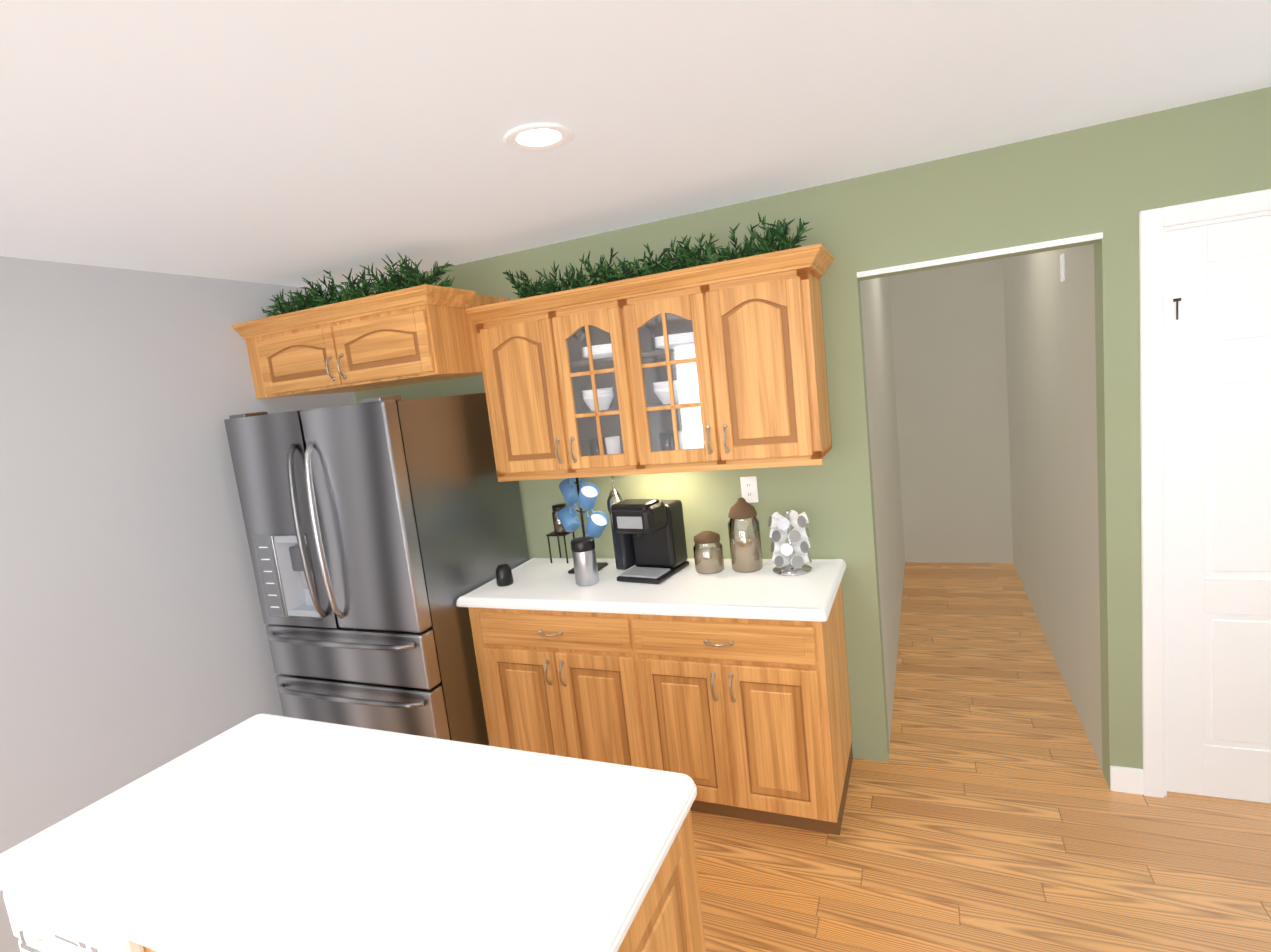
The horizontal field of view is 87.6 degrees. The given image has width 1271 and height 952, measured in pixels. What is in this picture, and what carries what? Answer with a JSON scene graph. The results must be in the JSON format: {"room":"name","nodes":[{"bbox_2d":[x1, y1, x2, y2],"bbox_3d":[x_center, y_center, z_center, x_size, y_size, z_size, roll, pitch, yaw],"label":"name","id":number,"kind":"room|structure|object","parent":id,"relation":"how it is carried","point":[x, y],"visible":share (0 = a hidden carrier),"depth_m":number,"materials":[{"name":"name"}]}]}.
{"room":"kitchen","nodes":[
{"label":"kitchen","id":0,"kind":"room"},
{"bbox_2d":[0,87,1270,951],"bbox_3d":[1.991,0.163,1.051,8.810,2.410,8.440,-3,9,24],"label":"wall","id":1,"kind":"structure","parent":0,"point":[984,408],"depth_m":2.69,"materials":[{"name":"paint"}]},
{"bbox_2d":[232,284,508,398],"bbox_3d":[-1.190,-0.608,3.136,1.139,0.344,0.657,-3,9,24],"label":"upper cabinet","id":2,"kind":"object","parent":1,"relation":"attached to","point":[425,333],"visible":1,"depth_m":2.85,"materials":[{"name":"brown wood"}]},
{"bbox_2d":[465,278,652,481],"bbox_3d":[-0.265,-0.408,2.958,0.779,0.754,0.322,-3,9,24],"label":"upper cabinet","id":3,"kind":"object","parent":1,"relation":"attached to","point":[542,426],"depth_m":2.83,"materials":[{"name":"brown wood"}]},
{"bbox_2d":[261,212,812,316],"bbox_3d":[-0.558,-0.891,2.870,2.558,0.278,0.463,-4,8,14],"label":"garland","id":4,"kind":"object","parent":3,"relation":"on","point":[685,258],"visible":0.77,"depth_m":2.81,"materials":[{"name":"green plant"}]},
{"bbox_2d":[573,326,612,361],"bbox_3d":[-0.145,-0.589,2.872,0.262,0.160,0.208,-6,8,6],"label":"plate","id":5,"kind":"object","parent":3,"relation":"in","point":[607,347],"depth_m":2.80,"materials":[{"name":"white ceramic"}]},
{"bbox_2d":[582,387,612,410],"bbox_3d":[-0.100,-0.350,2.910,0.269,0.110,0.140,-5,8,9],"label":"bowl","id":6,"kind":"object","parent":3,"relation":"in","point":[590,399],"depth_m":2.87,"materials":[{"name":"white ceramic"}]},
{"bbox_2d":[589,436,620,455],"bbox_3d":[-0.093,-0.119,2.942,0.231,0.110,0.060,-3,9,24],"label":"cup","id":7,"kind":"object","parent":3,"relation":"in","point":[614,442],"depth_m":2.93,"materials":[{"name":"white ceramic"}]},
{"bbox_2d":[607,476,622,514],"bbox_3d":[-0.101,0.074,3.037,0.080,0.208,0.120,-3,9,24],"label":"stemware rack","id":8,"kind":"object","parent":3,"relation":"hanging from","point":[615,493],"visible":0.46,"depth_m":3.03,"materials":[{"name":"silver metal"}]},
{"bbox_2d":[633,245,831,473],"bbox_3d":[0.341,-0.440,2.688,0.792,0.754,0.322,-3,9,24],"label":"upper cabinet","id":9,"kind":"object","parent":1,"relation":"attached to","point":[753,358],"depth_m":2.50,"materials":[{"name":"brown wood"}]},
{"bbox_2d":[644,316,693,351],"bbox_3d":[0.164,-0.605,2.735,0.262,0.160,0.208,-6,8,6],"label":"plate","id":10,"kind":"object","parent":9,"relation":"in","point":[687,334],"depth_m":2.67,"materials":[{"name":"white ceramic"}]},
{"bbox_2d":[653,374,699,403],"bbox_3d":[0.208,-0.366,2.773,0.269,0.110,0.140,-5,8,9],"label":"bowl","id":11,"kind":"object","parent":9,"relation":"in","point":[664,391],"depth_m":2.73,"materials":[{"name":"white ceramic"}]},
{"bbox_2d":[659,429,703,450],"bbox_3d":[0.216,-0.135,2.805,0.231,0.110,0.060,-3,9,24],"label":"cup","id":12,"kind":"object","parent":9,"relation":"in","point":[670,437],"depth_m":2.79,"materials":[{"name":"white ceramic"}]},
{"bbox_2d":[740,476,758,502],"bbox_3d":[0.497,0.060,2.892,0.072,0.116,0.008,-3,9,24],"label":"outlet","id":13,"kind":"object","parent":1,"relation":"attached to","point":[749,490],"visible":0.94,"depth_m":2.89,"materials":[{"name":"white plastic"}]},
{"bbox_2d":[1060,253,1064,281],"bbox_3d":[1.859,-0.906,2.887,0.008,0.116,0.072,-3,9,24],"label":"door chime","id":14,"kind":"object","parent":1,"relation":"attached to","point":[1062,269],"visible":1,"depth_m":2.87,"materials":[{"name":"white plastic"}]},
{"bbox_2d":[857,189,1270,803],"bbox_3d":[1.410,0.549,-0.217,3.140,2.125,5.320,-3,9,24],"label":"door frame","id":15,"kind":"structure","parent":1,"relation":"attached to","point":[1218,421],"depth_m":2.28,"materials":[{"name":"white wood"}]},
{"bbox_2d":[0,0,1270,290],"bbox_3d":[2.516,-1.135,0.966,10.320,0.050,9.500,-3,9,24],"label":"ceiling","id":16,"kind":"structure","parent":0,"point":[290,142],"depth_m":1.64,"materials":[{"name":"paint"}]},
{"bbox_2d":[504,123,573,151],"bbox_3d":[-0.258,-0.903,1.771,0.188,0.008,0.188,-3,9,24],"label":"recessed light","id":17,"kind":"object","parent":16,"relation":"in","point":[537,137],"visible":1,"depth_m":1.77,"materials":[{"name":"white plastic"}]},
{"bbox_2d":[691,562,1270,951],"bbox_3d":[2.790,1.287,1.303,10.320,0.050,9.500,-3,9,24],"label":"floor","id":18,"kind":"structure","parent":0,"point":[986,809],"depth_m":2.34,"materials":[{"name":"brown wood"}]},
{"bbox_2d":[2,814,705,951],"bbox_3d":[-0.566,1.181,1.414,1.322,0.874,0.636,-3,9,24],"label":"kitchen island","id":19,"kind":"object","parent":18,"relation":"on","point":[671,920],"depth_m":1.27,"materials":[{"name":"brown wood"}]},
{"bbox_2d":[0,714,696,951],"bbox_3d":[-0.604,0.765,1.382,1.355,0.118,0.651,-3,9,24],"label":"island countertop","id":20,"kind":"structure","parent":19,"relation":"on","point":[272,833],"depth_m":1.28,"materials":[{"name":"white stone"}]},
{"bbox_2d":[224,393,528,745],"bbox_3d":[-1.130,0.535,3.163,0.910,1.792,0.897,-3,9,24],"label":"refrigerator","id":21,"kind":"object","parent":18,"relation":"on","point":[384,533],"visible":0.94,"depth_m":2.79,"materials":[{"name":"silver metal"}]},
{"bbox_2d":[469,610,663,770],"bbox_3d":[-0.183,0.916,3.012,0.840,0.874,0.611,-3,9,24],"label":"base cabinet","id":22,"kind":"object","parent":18,"relation":"on","point":[579,686],"depth_m":2.71,"materials":[{"name":"brown wood"}]},
{"bbox_2d":[648,582,852,834],"bbox_3d":[0.436,0.884,2.737,0.783,0.874,0.611,-3,9,24],"label":"base cabinet","id":23,"kind":"object","parent":18,"relation":"on","point":[726,689],"depth_m":2.43,"materials":[{"name":"brown wood"}]},
{"bbox_2d":[456,558,845,621],"bbox_3d":[0.056,0.453,2.809,1.544,0.040,0.632,-3,9,24],"label":"countertop","id":24,"kind":"structure","parent":23,"relation":"on","point":[762,595],"depth_m":2.61,"materials":[{"name":"white stone"}]},
{"bbox_2d":[496,564,513,586],"bbox_3d":[-0.586,0.438,2.951,0.076,0.090,0.076,-3,9,24],"label":"gadget","id":25,"kind":"object","parent":24,"relation":"on","point":[504,576],"visible":0.98,"depth_m":2.92,"materials":[{"name":"black plastic"}]},
{"bbox_2d":[546,503,574,562],"bbox_3d":[-0.366,0.276,3.237,0.104,0.282,0.104,-3,9,24],"label":"stand","id":26,"kind":"object","parent":24,"relation":"on","point":[559,530],"visible":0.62,"depth_m":3.20,"materials":[{"name":"black metal"}]},
{"bbox_2d":[557,478,608,573],"bbox_3d":[-0.241,0.208,3.013,0.326,0.450,0.274,-3,9,24],"label":"mug tree","id":27,"kind":"object","parent":24,"relation":"on","point":[584,496],"visible":0.94,"depth_m":2.99,"materials":[{"name":"blue ceramic"}]},
{"bbox_2d":[570,537,598,585],"bbox_3d":[-0.215,0.363,2.820,0.103,0.192,0.103,-3,9,24],"label":"steel canister","id":28,"kind":"object","parent":24,"relation":"on","point":[584,560],"visible":0.98,"depth_m":2.78,"materials":[{"name":"silver metal"}]},
{"bbox_2d":[610,499,688,583],"bbox_3d":[0.033,0.258,2.853,0.270,0.335,0.290,-2,9,32],"label":"coffee maker","id":29,"kind":"object","parent":24,"relation":"on","point":[649,539],"visible":1,"depth_m":2.81,"materials":[{"name":"black plastic"}]},
{"bbox_2d":[693,531,724,573],"bbox_3d":[0.308,0.317,2.806,0.124,0.170,0.124,-3,9,24],"label":"jar","id":30,"kind":"object","parent":24,"relation":"on","point":[709,560],"visible":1,"depth_m":2.77,"materials":[{"name":"clear glass"}]},
{"bbox_2d":[728,497,762,572],"bbox_3d":[0.453,0.238,2.761,0.130,0.305,0.130,-3,9,24],"label":"jar","id":31,"kind":"object","parent":24,"relation":"on","point":[746,554],"visible":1,"depth_m":2.73,"materials":[{"name":"clear glass"}]},
{"bbox_2d":[768,510,811,575],"bbox_3d":[0.622,0.260,2.670,0.158,0.250,0.158,-3,9,24],"label":"pod carousel","id":32,"kind":"object","parent":24,"relation":"on","point":[783,556],"visible":1,"depth_m":2.63,"materials":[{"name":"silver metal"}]}
]}

